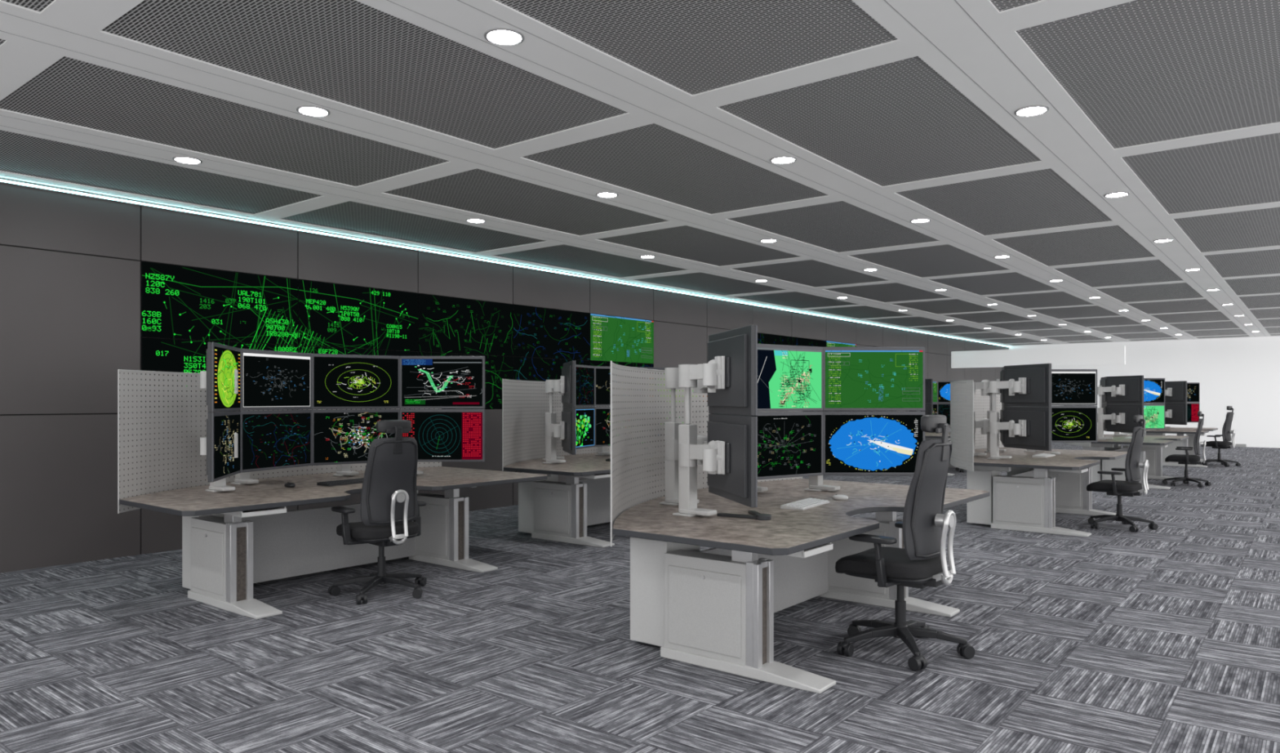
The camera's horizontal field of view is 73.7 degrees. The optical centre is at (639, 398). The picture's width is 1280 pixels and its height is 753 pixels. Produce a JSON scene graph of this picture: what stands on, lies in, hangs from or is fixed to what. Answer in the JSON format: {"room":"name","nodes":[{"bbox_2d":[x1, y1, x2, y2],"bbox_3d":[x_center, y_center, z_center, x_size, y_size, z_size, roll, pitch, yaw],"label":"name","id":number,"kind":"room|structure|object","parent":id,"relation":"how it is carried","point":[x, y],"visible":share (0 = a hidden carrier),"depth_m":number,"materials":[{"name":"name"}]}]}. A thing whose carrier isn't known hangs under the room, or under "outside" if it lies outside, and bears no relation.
{"room":"control room","nodes":[
{"label":"control room","id":0,"kind":"room"},
{"bbox_2d":[0,177,1008,573],"bbox_3d":[2.439,-0.220,18.317,0.120,3.640,37.640,0,0,39],"label":"wall","id":1,"kind":"structure","parent":0,"point":[70,264],"depth_m":8.61,"materials":[{"name":"grey paint"}]},
{"bbox_2d":[141,337,297,412],"bbox_3d":[-4.593,-0.241,9.444,0.020,0.773,1.708,0,0,39],"label":"wall display","id":2,"kind":"object","parent":1,"relation":"attached to","point":[157,354],"visible":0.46,"depth_m":9.06,"materials":[{"name":"black glass"}]},
{"bbox_2d":[141,261,297,344],"bbox_3d":[-4.593,-1.024,9.444,0.020,0.773,1.708,0,0,39],"label":"wall display","id":3,"kind":"object","parent":1,"relation":"attached to","point":[178,302],"visible":1,"depth_m":9.35,"materials":[{"name":"black glass"}]},
{"bbox_2d":[297,345,417,409],"bbox_3d":[-3.518,-0.241,10.786,0.020,0.773,1.708,0,0,39],"label":"wall display","id":4,"kind":"object","parent":1,"relation":"attached to","point":[311,349],"visible":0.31,"depth_m":10.66,"materials":[{"name":"black glass"}]},
{"bbox_2d":[297,279,417,351],"bbox_3d":[-3.518,-1.024,10.786,0.020,0.773,1.708,0,0,39],"label":"wall display","id":5,"kind":"object","parent":1,"relation":"attached to","point":[330,314],"visible":1,"depth_m":10.71,"materials":[{"name":"black glass"}]},
{"bbox_2d":[417,351,513,408],"bbox_3d":[-2.443,-0.241,12.129,0.020,0.773,1.708,0,0,39],"label":"wall display","id":6,"kind":"object","parent":1,"relation":"attached to","point":[497,368],"visible":0.28,"depth_m":12.50,"materials":[{"name":"black glass"}]},
{"bbox_2d":[417,293,513,355],"bbox_3d":[-2.443,-1.024,12.129,0.020,0.773,1.708,0,0,39],"label":"wall display","id":7,"kind":"object","parent":1,"relation":"attached to","point":[446,324],"visible":1,"depth_m":12.06,"materials":[{"name":"black glass"}]},
{"bbox_2d":[0,177,1009,346],"bbox_3d":[2.497,-2.002,18.271,0.028,0.035,37.640,0,0,39],"label":"led light strip","id":8,"kind":"object","parent":1,"relation":"attached to","point":[2,180],"visible":1,"depth_m":10.71,"materials":[{"name":"white plastic"}]},
{"bbox_2d":[512,356,590,408],"bbox_3d":[-1.367,-0.241,13.471,0.020,0.773,1.708,0,0,39],"label":"wall display","id":9,"kind":"object","parent":1,"relation":"attached to","point":[535,369],"visible":0.3,"depth_m":13.19,"materials":[{"name":"black glass"}]},
{"bbox_2d":[512,304,590,359],"bbox_3d":[-1.367,-1.024,13.471,0.020,0.773,1.708,0,0,39],"label":"wall display","id":10,"kind":"object","parent":1,"relation":"attached to","point":[538,332],"visible":1,"depth_m":13.41,"materials":[{"name":"black glass"}]},
{"bbox_2d":[590,360,653,406],"bbox_3d":[-0.292,-0.241,14.813,0.020,0.773,1.708,0,0,39],"label":"wall display","id":11,"kind":"object","parent":1,"relation":"attached to","point":[592,362],"visible":0.06,"depth_m":14.78,"materials":[{"name":"glass"}]},
{"bbox_2d":[590,313,653,363],"bbox_3d":[-0.292,-1.024,14.813,0.020,0.773,1.708,0,0,39],"label":"wall display","id":12,"kind":"object","parent":1,"relation":"attached to","point":[612,338],"visible":1,"depth_m":14.77,"materials":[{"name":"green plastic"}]},
{"bbox_2d":[757,333,791,345],"bbox_3d":[2.935,-1.024,18.840,0.020,0.773,1.708,0,0,39],"label":"wall display","id":13,"kind":"object","parent":1,"relation":"attached to","point":[762,338],"visible":0.25,"depth_m":18.84,"materials":[{"name":"glass"}]},
{"bbox_2d":[791,337,826,346],"bbox_3d":[4.010,-1.024,20.183,0.020,0.773,1.708,0,0,39],"label":"wall display","id":14,"kind":"object","parent":1,"relation":"attached to","point":[795,340],"visible":0.11,"depth_m":20.09,"materials":[{"name":"glass"}]},
{"bbox_2d":[951,345,1125,368],"bbox_3d":[12.143,-1.270,26.342,4.990,0.540,0.100,0,0,39],"label":"trim","id":15,"kind":"structure","parent":1,"relation":"attached to","point":[1095,355],"depth_m":26.16,"materials":[{"name":"white paint"}]},
{"bbox_2d":[0,0,1279,346],"bbox_3d":[7.344,-2.089,14.452,12.610,0.122,37.740,0,0,39],"label":"ceiling","id":16,"kind":"structure","parent":0,"point":[891,113],"depth_m":6.67,"materials":[{"name":"white metal"}]},
{"bbox_2d":[172,155,202,164],"bbox_3d":[-3.844,-2.025,7.251,0.224,0.010,0.224,0,0,39],"label":"recessed light","id":17,"kind":"object","parent":16,"relation":"in","point":[184,159],"visible":1,"depth_m":7.24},
{"bbox_2d":[296,105,330,116],"bbox_3d":[-2.302,-2.025,6.016,0.224,0.010,0.224,0,0,39],"label":"recessed light","id":18,"kind":"object","parent":16,"relation":"in","point":[309,110],"visible":1,"depth_m":6.00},
{"bbox_2d":[484,27,524,45],"bbox_3d":[-0.760,-2.025,4.780,0.224,0.010,0.224,0,0,39],"label":"recessed light","id":19,"kind":"object","parent":16,"relation":"in","point":[499,36],"visible":1,"depth_m":4.77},
{"bbox_2d":[769,155,796,164],"bbox_3d":[1.216,-2.025,7.246,0.224,0.010,0.224,0,0,39],"label":"recessed light","id":20,"kind":"object","parent":16,"relation":"in","point":[780,159],"visible":1,"depth_m":7.23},
{"bbox_2d":[1013,104,1048,116],"bbox_3d":[2.758,-2.025,6.011,0.224,0.010,0.224,0,0,39],"label":"recessed light","id":21,"kind":"object","parent":16,"relation":"in","point":[1031,110],"visible":1,"depth_m":6.00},
{"bbox_2d":[0,441,1279,752],"bbox_3d":[7.344,1.650,14.452,12.610,0.100,37.740,0,0,39],"label":"floor","id":22,"kind":"structure","parent":0,"point":[1114,638],"depth_m":5.34,"materials":[{"name":"carpet"}]},
{"bbox_2d":[117,368,546,618],"bbox_3d":[-2.767,0.687,7.842,2.045,1.826,3.569,0,0,39],"label":"desk","id":23,"kind":"object","parent":22,"relation":"on","point":[233,540],"visible":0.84,"depth_m":7.21,"materials":[{"name":"grey metal"}]},
{"bbox_2d":[200,368,238,492],"bbox_3d":[-3.410,0.255,6.937,0.259,1.030,0.598,0,0,-23],"label":"stand","id":24,"kind":"object","parent":23,"relation":"on","point":[220,485],"visible":0.27,"depth_m":6.94,"materials":[{"name":"white plastic"}]},
{"bbox_2d":[206,410,240,482],"bbox_3d":[-3.286,0.360,6.726,0.078,0.518,0.832,0,0,-12],"label":"computer monitor","id":25,"kind":"object","parent":24,"relation":"attached to","point":[221,426],"visible":1,"depth_m":6.57,"materials":[{"name":"plastic"}]},
{"bbox_2d":[206,342,240,411],"bbox_3d":[-3.286,-0.161,6.726,0.077,0.518,0.832,0,0,-12],"label":"computer monitor","id":26,"kind":"object","parent":24,"relation":"attached to","point":[222,360],"visible":0.98,"depth_m":6.57,"materials":[{"name":"glass"}]},
{"bbox_2d":[231,409,258,484],"bbox_3d":[-3.440,0.255,7.659,0.443,1.029,0.262,0,0,39],"label":"stand","id":27,"kind":"object","parent":23,"relation":"on","point":[241,478],"visible":0.06,"depth_m":7.65,"materials":[{"name":"white plastic"}]},
{"bbox_2d":[240,348,311,410],"bbox_3d":[-3.223,-0.161,7.535,0.078,0.518,0.832,0,0,21],"label":"computer monitor","id":28,"kind":"object","parent":27,"relation":"attached to","point":[271,380],"visible":0.98,"depth_m":7.48,"materials":[{"name":"glass"}]},
{"bbox_2d":[240,409,311,472],"bbox_3d":[-3.223,0.360,7.535,0.078,0.518,0.832,0,0,21],"label":"computer monitor","id":29,"kind":"object","parent":27,"relation":"attached to","point":[271,439],"visible":0.98,"depth_m":7.49,"materials":[{"name":"plastic"}]},
{"bbox_2d":[220,506,286,517],"bbox_3d":[-2.901,0.836,6.399,0.350,0.051,0.346,0,0,39],"label":"tray","id":30,"kind":"object","parent":23,"relation":"on","point":[250,511],"depth_m":6.27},
{"bbox_2d":[119,466,546,515],"bbox_3d":[-2.772,0.789,7.846,1.998,0.038,3.560,0,0,39],"label":"countertop","id":31,"kind":"structure","parent":23,"relation":"on","point":[269,492],"depth_m":7.11,"materials":[{"name":"grey laminate"}]},
{"bbox_2d":[316,477,363,486],"bbox_3d":[-2.655,0.755,7.753,0.170,0.030,0.520,0,0,35],"label":"keyboard","id":32,"kind":"object","parent":23,"relation":"on","point":[335,482],"visible":0.8,"depth_m":7.65,"materials":[{"name":"black plastic"}]},
{"bbox_2d":[333,463,359,475],"bbox_3d":[-2.854,0.255,8.429,0.224,1.030,0.501,0,0,-37],"label":"stand","id":33,"kind":"object","parent":23,"relation":"on","point":[343,469],"visible":0.06,"depth_m":8.49,"materials":[{"name":"white plastic"}]},
{"bbox_2d":[311,408,399,465],"bbox_3d":[-2.717,0.360,8.166,0.832,0.518,0.078,0,0,-34],"label":"computer monitor","id":34,"kind":"object","parent":33,"relation":"attached to","point":[339,436],"visible":0.75,"depth_m":8.07,"materials":[{"name":"plastic"}]},
{"bbox_2d":[311,353,399,408],"bbox_3d":[-2.717,-0.161,8.166,0.832,0.518,0.078,0,0,-34],"label":"computer monitor","id":35,"kind":"object","parent":33,"relation":"attached to","point":[339,381],"visible":1,"depth_m":8.12,"materials":[{"name":"glass"}]},
{"bbox_2d":[405,408,423,474],"bbox_3d":[-2.158,0.255,8.578,0.606,1.030,0.226,0,0,13],"label":"stand","id":36,"kind":"object","parent":23,"relation":"on","point":[419,472],"visible":0.02,"depth_m":8.53,"materials":[{"name":"white plastic"}]},
{"bbox_2d":[400,408,484,462],"bbox_3d":[-1.941,0.360,8.404,0.832,0.518,0.078,0,0,0],"label":"computer monitor","id":37,"kind":"object","parent":36,"relation":"attached to","point":[440,435],"visible":0.84,"depth_m":8.37,"materials":[{"name":"plastic"}]},
{"bbox_2d":[400,355,484,408],"bbox_3d":[-1.941,-0.161,8.405,0.832,0.518,0.078,0,0,0],"label":"computer monitor","id":38,"kind":"object","parent":36,"relation":"attached to","point":[425,381],"visible":1,"depth_m":8.37,"materials":[{"name":"glass"}]},
{"bbox_2d":[328,419,426,604],"bbox_3d":[-2.111,0.885,7.039,0.799,1.428,0.780,0,0,45],"label":"office chair","id":39,"kind":"object","parent":22,"relation":"on","point":[389,506],"visible":1,"depth_m":6.83,"materials":[{"name":"black fabric"}]},
{"bbox_2d":[502,378,664,547],"bbox_3d":[-0.309,0.687,10.909,2.045,1.826,3.569,0,0,39],"label":"desk","id":40,"kind":"object","parent":22,"relation":"on","point":[549,508],"visible":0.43,"depth_m":9.98,"materials":[{"name":"metal"}]},
{"bbox_2d":[542,380,564,459],"bbox_3d":[-0.983,0.255,10.726,0.443,1.029,0.262,0,0,39],"label":"stand","id":41,"kind":"object","parent":40,"relation":"on","point":[557,457],"visible":0.06,"depth_m":10.75,"materials":[{"name":"white plastic"}]},
{"bbox_2d":[575,406,594,448],"bbox_3d":[-0.766,0.360,10.602,0.078,0.518,0.832,0,0,21],"label":"computer monitor","id":42,"kind":"object","parent":41,"relation":"attached to","point":[584,415],"visible":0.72,"depth_m":10.70,"materials":[{"name":"glass"}]},
{"bbox_2d":[575,364,594,406],"bbox_3d":[-0.765,-0.161,10.602,0.078,0.518,0.832,0,0,21],"label":"computer monitor","id":43,"kind":"object","parent":41,"relation":"attached to","point":[584,374],"visible":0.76,"depth_m":10.70,"materials":[{"name":"glass"}]},
{"bbox_2d":[542,375,565,463],"bbox_3d":[-0.953,0.255,10.004,0.259,1.030,0.598,0,0,-23],"label":"stand","id":44,"kind":"object","parent":40,"relation":"on","point":[554,430],"visible":0.8,"depth_m":10.12,"materials":[{"name":"white plastic"}]},
{"bbox_2d":[561,360,575,407],"bbox_3d":[-0.829,-0.161,9.793,0.078,0.518,0.832,0,0,-12],"label":"computer monitor","id":45,"kind":"object","parent":44,"relation":"attached to","point":[568,398],"visible":0.97,"depth_m":9.46,"materials":[{"name":"plastic"}]},
{"bbox_2d":[561,407,576,454],"bbox_3d":[-0.829,0.360,9.793,0.078,0.518,0.832,0,0,-12],"label":"computer monitor","id":46,"kind":"object","parent":44,"relation":"attached to","point":[569,414],"visible":0.94,"depth_m":9.46,"materials":[{"name":"plastic"}]},
{"bbox_2d":[503,450,664,475],"bbox_3d":[-0.314,0.789,10.913,1.998,0.038,3.560,0,0,39],"label":"countertop","id":47,"kind":"structure","parent":40,"relation":"on","point":[578,464],"depth_m":9.78,"materials":[{"name":"grey laminate"}]},
{"bbox_2d":[570,472,610,478],"bbox_3d":[-0.519,0.836,9.372,0.350,0.051,0.346,0,0,39],"label":"tray","id":48,"kind":"object","parent":40,"relation":"on","point":[596,475],"depth_m":9.22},
{"bbox_2d":[595,405,610,455],"bbox_3d":[-0.397,0.255,11.496,0.224,1.030,0.501,0,0,-37],"label":"stand","id":49,"kind":"object","parent":40,"relation":"on","point":[602,451],"visible":0.1,"depth_m":11.56,"materials":[{"name":"white plastic"}]},
{"bbox_2d":[594,406,638,446],"bbox_3d":[-0.260,0.360,11.233,0.832,0.518,0.078,0,0,-34],"label":"computer monitor","id":50,"kind":"object","parent":49,"relation":"attached to","point":[602,414],"visible":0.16,"depth_m":11.04,"materials":[{"name":"plastic"}]},
{"bbox_2d":[594,365,647,406],"bbox_3d":[-0.260,-0.161,11.233,0.832,0.518,0.078,0,0,-34],"label":"computer monitor","id":51,"kind":"object","parent":49,"relation":"attached to","point":[602,374],"visible":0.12,"depth_m":11.04,"materials":[{"name":"glass"}]},
{"bbox_2d":[610,360,990,693],"bbox_3d":[1.066,0.687,6.373,2.045,1.826,3.569,0,0,39],"label":"desk","id":52,"kind":"object","parent":22,"relation":"on","point":[714,607],"visible":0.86,"depth_m":5.47,"materials":[{"name":"metal"}]},
{"bbox_2d":[659,367,707,505],"bbox_3d":[0.393,0.255,6.189,0.443,1.029,0.262,0,0,39],"label":"stand","id":53,"kind":"object","parent":52,"relation":"on","point":[671,374],"visible":0.43,"depth_m":6.19,"materials":[{"name":"white plastic"}]},
{"bbox_2d":[672,355,724,516],"bbox_3d":[0.422,0.255,5.468,0.259,1.030,0.598,0,0,-23],"label":"stand","id":54,"kind":"object","parent":52,"relation":"on","point":[712,373],"visible":0.94,"depth_m":5.58,"materials":[{"name":"white plastic"}]},
{"bbox_2d":[707,413,757,507],"bbox_3d":[0.547,0.360,5.256,0.078,0.518,0.832,0,0,-12],"label":"computer monitor","id":55,"kind":"object","parent":54,"relation":"attached to","point":[739,483],"visible":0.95,"depth_m":5.04,"materials":[{"name":"plastic"}]},
{"bbox_2d":[707,324,757,415],"bbox_3d":[0.547,-0.161,5.256,0.078,0.518,0.832,0,0,-12],"label":"computer monitor","id":56,"kind":"object","parent":54,"relation":"attached to","point":[739,346],"visible":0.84,"depth_m":5.04,"materials":[{"name":"plastic"}]},
{"bbox_2d":[716,510,771,519],"bbox_3d":[0.725,0.755,5.564,0.302,0.030,0.357,0,0,-41],"label":"telephone","id":57,"kind":"object","parent":52,"relation":"on","point":[755,514],"visible":1,"depth_m":5.50,"materials":[{"name":"black plastic"}]},
{"bbox_2d":[757,486,768,491],"bbox_3d":[0.979,0.255,6.960,0.224,1.030,0.501,0,0,-37],"label":"stand","id":58,"kind":"object","parent":52,"relation":"on","point":[759,488],"visible":0.02,"depth_m":6.93,"materials":[{"name":"white plastic"}]},
{"bbox_2d":[750,410,822,479],"bbox_3d":[1.116,0.360,6.697,0.832,0.518,0.078,0,0,-34],"label":"computer monitor","id":59,"kind":"object","parent":58,"relation":"attached to","point":[790,443],"visible":0.93,"depth_m":6.69,"materials":[{"name":"plastic"}]},
{"bbox_2d":[757,343,822,411],"bbox_3d":[1.116,-0.161,6.697,0.832,0.518,0.078,0,0,-34],"label":"computer monitor","id":60,"kind":"object","parent":58,"relation":"attached to","point":[790,377],"visible":0.88,"depth_m":6.69,"materials":[{"name":"glass"}]},
{"bbox_2d":[613,478,990,555],"bbox_3d":[1.061,0.789,6.377,1.998,0.038,3.560,0,0,39],"label":"countertop","id":61,"kind":"structure","parent":52,"relation":"on","point":[788,531],"depth_m":5.47,"materials":[{"name":"grey laminate"}]},
{"bbox_2d":[780,497,829,510],"bbox_3d":[1.193,0.755,6.143,0.170,0.030,0.520,0,0,33],"label":"keyboard","id":62,"kind":"object","parent":52,"relation":"on","point":[807,503],"visible":1,"depth_m":6.05,"materials":[{"name":"white plastic"}]},
{"bbox_2d":[787,542,832,558],"bbox_3d":[0.857,0.836,4.836,0.350,0.051,0.346,0,0,39],"label":"tray","id":63,"kind":"object","parent":52,"relation":"on","point":[811,549],"depth_m":4.67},
{"bbox_2d":[804,410,839,491],"bbox_3d":[1.675,0.255,7.108,0.606,1.030,0.226,0,0,13],"label":"stand","id":64,"kind":"object","parent":52,"relation":"on","point":[815,482],"visible":0.06,"depth_m":7.12,"materials":[{"name":"white plastic"}]},
{"bbox_2d":[822,410,924,475],"bbox_3d":[1.892,0.360,6.935,0.832,0.518,0.078,0,0,0],"label":"computer monitor","id":65,"kind":"object","parent":64,"relation":"attached to","point":[855,442],"visible":0.97,"depth_m":6.90,"materials":[{"name":"plastic"}]},
{"bbox_2d":[822,346,924,410],"bbox_3d":[1.892,-0.161,6.935,0.832,0.518,0.078,0,0,0],"label":"computer monitor","id":66,"kind":"object","parent":64,"relation":"attached to","point":[855,378],"visible":1,"depth_m":6.90,"materials":[{"name":"glass"}]},
{"bbox_2d":[835,414,975,671],"bbox_3d":[1.672,0.849,5.446,0.839,1.499,0.819,0,0,41],"label":"office chair","id":67,"kind":"object","parent":22,"relation":"on","point":[922,562],"visible":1,"depth_m":5.22,"materials":[{"name":"black fabric"}]},
{"bbox_2d":[924,431,961,475],"bbox_3d":[6.569,0.687,19.494,2.045,1.826,3.569,0,0,39],"label":"desk","id":68,"kind":"object","parent":22,"relation":"on","point":[928,436],"visible":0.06,"depth_m":18.10,"materials":[{"name":"metal"}]},
{"bbox_2d":[924,431,950,437],"bbox_3d":[6.564,0.789,19.497,1.998,0.038,3.560,0,0,39],"label":"countertop","id":69,"kind":"structure","parent":68,"relation":"on","point":[927,434],"depth_m":18.18,"materials":[{"name":"laminate"}]},
{"bbox_3d":[5.893,0.255,18.561,0.516,1.030,0.369,0,0,39],"label":"stand","id":70,"kind":"object","parent":68,"relation":"on","visible":0},
{"bbox_2d":[924,378,933,403],"bbox_3d":[6.049,-0.161,18.377,0.078,0.518,0.832,0,0,-12],"label":"computer monitor","id":71,"kind":"object","parent":70,"relation":"attached to","point":[928,382],"visible":0.3,"depth_m":18.03,"materials":[{"name":"plastic"}]},
{"bbox_2d":[950,379,1127,536],"bbox_3d":[5.274,0.687,11.625,2.045,1.826,3.569,0,0,39],"label":"desk","id":72,"kind":"object","parent":22,"relation":"on","point":[1028,498],"visible":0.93,"depth_m":10.66,"materials":[{"name":"metal"}]},
{"bbox_2d":[972,378,999,456],"bbox_3d":[4.601,0.255,11.442,0.443,1.029,0.262,0,0,39],"label":"stand","id":73,"kind":"object","parent":72,"relation":"on","point":[984,385],"visible":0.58,"depth_m":11.45,"materials":[{"name":"white plastic"}]},
{"bbox_2d":[1000,405,1004,446],"bbox_3d":[4.818,0.360,11.318,0.078,0.518,0.832,0,0,21],"label":"computer monitor","id":74,"kind":"object","parent":73,"relation":"attached to","point":[1002,411],"visible":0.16,"depth_m":10.99,"materials":[{"name":"plastic"}]},
{"bbox_2d":[984,392,1006,452],"bbox_3d":[5.187,0.255,12.212,0.224,1.030,0.501,0,0,-37],"label":"stand","id":75,"kind":"object","parent":72,"relation":"on","point":[991,394],"visible":0.09,"depth_m":12.30,"materials":[{"name":"white plastic"}]},
{"bbox_2d":[986,377,1026,459],"bbox_3d":[4.630,0.255,10.720,0.259,1.030,0.598,0,0,-23],"label":"stand","id":76,"kind":"object","parent":72,"relation":"on","point":[1015,387],"visible":0.97,"depth_m":10.79,"materials":[{"name":"white plastic"}]},
{"bbox_2d":[1004,406,1051,450],"bbox_3d":[4.755,0.360,10.508,0.078,0.518,0.832,0,0,-12],"label":"computer monitor","id":77,"kind":"object","parent":76,"relation":"attached to","point":[1038,419],"visible":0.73,"depth_m":10.37,"materials":[{"name":"plastic"}]},
{"bbox_2d":[1004,363,1051,406],"bbox_3d":[4.755,-0.161,10.508,0.078,0.518,0.832,0,0,-12],"label":"computer monitor","id":78,"kind":"object","parent":76,"relation":"attached to","point":[1038,376],"visible":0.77,"depth_m":10.37,"materials":[{"name":"plastic"}]},
{"bbox_2d":[1023,448,1041,451],"bbox_3d":[5.883,0.255,12.361,0.606,1.030,0.226,0,0,13],"label":"stand","id":79,"kind":"object","parent":72,"relation":"on","point":[1027,450],"visible":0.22,"depth_m":12.36,"materials":[{"name":"white plastic"}]},
{"bbox_2d":[1041,405,1097,441],"bbox_3d":[6.100,0.360,12.187,0.832,0.518,0.078,0,0,0],"label":"computer monitor","id":80,"kind":"object","parent":79,"relation":"attached to","point":[1068,423],"visible":0.88,"depth_m":12.15,"materials":[{"name":"glass"}]},
{"bbox_2d":[1051,368,1097,405],"bbox_3d":[6.100,-0.161,12.187,0.832,0.518,0.078,0,0,0],"label":"computer monitor","id":81,"kind":"object","parent":79,"relation":"attached to","point":[1069,387],"visible":0.84,"depth_m":12.15,"materials":[{"name":"plastic"}]},
{"bbox_2d":[958,447,1127,470],"bbox_3d":[5.269,0.789,11.629,1.998,0.038,3.560,0,0,39],"label":"countertop","id":82,"kind":"structure","parent":72,"relation":"on","point":[1070,460],"depth_m":10.98,"materials":[{"name":"grey laminate"}]},
{"bbox_2d":[1048,467,1088,472],"bbox_3d":[5.065,0.836,10.088,0.350,0.051,0.346,0,0,39],"label":"tray","id":83,"kind":"object","parent":72,"relation":"on","point":[1083,469],"depth_m":9.96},
{"bbox_2d":[1086,414,1158,532],"bbox_3d":[5.973,0.899,10.621,0.783,1.399,0.765,0,0,43],"label":"office chair","id":84,"kind":"object","parent":22,"relation":"on","point":[1131,486],"visible":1,"depth_m":10.41,"materials":[{"name":"black fabric"}]},
{"bbox_2d":[1063,433,1188,488],"bbox_3d":[9.432,0.687,16.815,2.045,1.826,3.569,0,0,39],"label":"desk","id":85,"kind":"object","parent":22,"relation":"on","point":[1153,445],"visible":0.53,"depth_m":15.88,"materials":[{"name":"metal"}]},
{"bbox_2d":[1097,384,1124,439],"bbox_3d":[8.789,0.255,15.910,0.259,1.030,0.598,0,0,-23],"label":"stand","id":86,"kind":"object","parent":85,"relation":"on","point":[1114,390],"visible":0.98,"depth_m":15.97,"materials":[{"name":"white plastic"}]},
{"bbox_2d":[1107,404,1143,432],"bbox_3d":[8.913,0.360,15.698,0.078,0.518,0.832,0,0,-12],"label":"computer monitor","id":87,"kind":"object","parent":86,"relation":"attached to","point":[1130,410],"visible":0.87,"depth_m":15.63,"materials":[{"name":"plastic"}]},
{"bbox_2d":[1107,375,1143,404],"bbox_3d":[8.913,-0.161,15.698,0.078,0.518,0.832,0,0,-12],"label":"computer monitor","id":88,"kind":"object","parent":86,"relation":"attached to","point":[1134,384],"visible":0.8,"depth_m":15.57,"materials":[{"name":"plastic"}]},
{"bbox_2d":[1112,431,1128,435],"bbox_3d":[10.041,0.255,17.550,0.606,1.030,0.226,0,0,13],"label":"stand","id":89,"kind":"object","parent":85,"relation":"on","point":[1116,433],"visible":0.06,"depth_m":17.55,"materials":[{"name":"white plastic"}]},
{"bbox_2d":[1143,403,1164,429],"bbox_3d":[10.258,0.360,17.377,0.832,0.518,0.078,0,0,0],"label":"computer monitor","id":90,"kind":"object","parent":89,"relation":"attached to","point":[1153,413],"visible":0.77,"depth_m":17.34,"materials":[{"name":"glass"}]},
{"bbox_2d":[1143,377,1164,403],"bbox_3d":[10.258,-0.161,17.377,0.832,0.518,0.078,0,0,0],"label":"computer monitor","id":91,"kind":"object","parent":89,"relation":"attached to","point":[1153,388],"visible":0.56,"depth_m":17.34,"materials":[{"name":"glass"}]},
{"bbox_2d":[1090,433,1188,444],"bbox_3d":[9.427,0.789,16.819,1.998,0.038,3.560,0,0,39],"label":"countertop","id":92,"kind":"structure","parent":85,"relation":"on","point":[1148,439],"depth_m":16.01,"materials":[{"name":"grey laminate"}]},
{"bbox_2d":[1120,426,1217,466],"bbox_3d":[13.309,0.687,21.653,2.045,1.826,3.569,0,0,39],"label":"desk","id":93,"kind":"object","parent":22,"relation":"on","point":[1180,431],"visible":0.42,"depth_m":20.37,"materials":[{"name":"metal"}]},
{"bbox_2d":[1148,387,1172,430],"bbox_3d":[12.665,0.255,20.748,0.259,1.030,0.598,0,0,-23],"label":"stand","id":94,"kind":"object","parent":93,"relation":"on","point":[1168,392],"visible":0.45,"depth_m":20.48,"materials":[{"name":"white plastic"}]},
{"bbox_2d":[1164,402,1186,424],"bbox_3d":[12.790,0.360,20.537,0.078,0.518,0.832,0,0,-12],"label":"computer monitor","id":95,"kind":"object","parent":94,"relation":"attached to","point":[1179,409],"visible":0.77,"depth_m":20.36,"materials":[{"name":"plastic"}]},
{"bbox_2d":[1164,380,1186,402],"bbox_3d":[12.790,-0.161,20.537,0.078,0.518,0.832,0,0,-12],"label":"computer monitor","id":96,"kind":"object","parent":94,"relation":"attached to","point":[1179,388],"visible":0.66,"depth_m":20.34,"materials":[{"name":"plastic"}]},
{"bbox_2d":[1146,426,1217,433],"bbox_3d":[13.304,0.789,21.657,1.998,0.038,3.560,0,0,39],"label":"countertop","id":97,"kind":"structure","parent":93,"relation":"on","point":[1171,429],"depth_m":20.49,"materials":[{"name":"grey laminate"}]},
{"bbox_3d":[13.927,0.255,22.375,0.566,1.030,0.289,0,0,39],"label":"stand","id":98,"kind":"object","parent":93,"relation":"on","visible":0},
{"bbox_2d":[1186,402,1199,422],"bbox_3d":[14.135,0.360,22.215,0.832,0.518,0.078,0,0,0],"label":"computer monitor","id":99,"kind":"object","parent":98,"relation":"attached to","point":[1193,408],"visible":0.43,"depth_m":22.18,"materials":[{"name":"glass"}]},
{"bbox_2d":[1186,382,1199,402],"bbox_3d":[14.135,-0.161,22.215,0.832,0.518,0.078,0,0,0],"label":"computer monitor","id":100,"kind":"object","parent":98,"relation":"attached to","point":[1193,388],"visible":0.33,"depth_m":22.18,"materials":[{"name":"glass"}]},
{"bbox_2d":[1162,410,1211,487],"bbox_3d":[10.097,0.913,15.773,0.767,1.371,0.749,0,0,34],"label":"office chair","id":101,"kind":"object","parent":22,"relation":"on","point":[1187,459],"visible":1,"depth_m":15.58,"materials":[{"name":"black fabric"}]},
{"bbox_2d":[1200,405,1240,466],"bbox_3d":[13.877,0.885,20.434,0.780,1.428,0.799,0,0,-41],"label":"office chair","id":102,"kind":"object","parent":22,"relation":"on","point":[1226,430],"visible":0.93,"depth_m":20.20,"materials":[{"name":"fabric"}]},
{"bbox_2d":[1008,336,1279,448],"bbox_3d":[19.111,-0.220,29.139,12.610,3.640,0.100,0,0,39],"label":"wall","id":103,"kind":"structure","parent":0,"point":[1242,374],"depth_m":28.73,"materials":[{"name":"white paint"}]},
{"bbox_3d":[7.186,0.255,20.215,0.566,1.030,0.289,0,0,39],"label":"stand","id":104,"kind":"object","parent":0,"visible":0},
{"bbox_2d":[937,402,959,425],"bbox_3d":[7.395,0.360,20.056,0.832,0.518,0.078,0,0,0],"label":"computer monitor","id":105,"kind":"object","parent":104,"relation":"attached to","point":[944,408],"visible":0.23,"depth_m":20.02,"materials":[{"name":"plastic"}]},
{"bbox_2d":[937,380,961,402],"bbox_3d":[7.395,-0.161,20.056,0.832,0.518,0.078,0,0,0],"label":"computer monitor","id":106,"kind":"object","parent":104,"relation":"attached to","point":[944,386],"visible":0.38,"depth_m":20.02,"materials":[{"name":"glass"}]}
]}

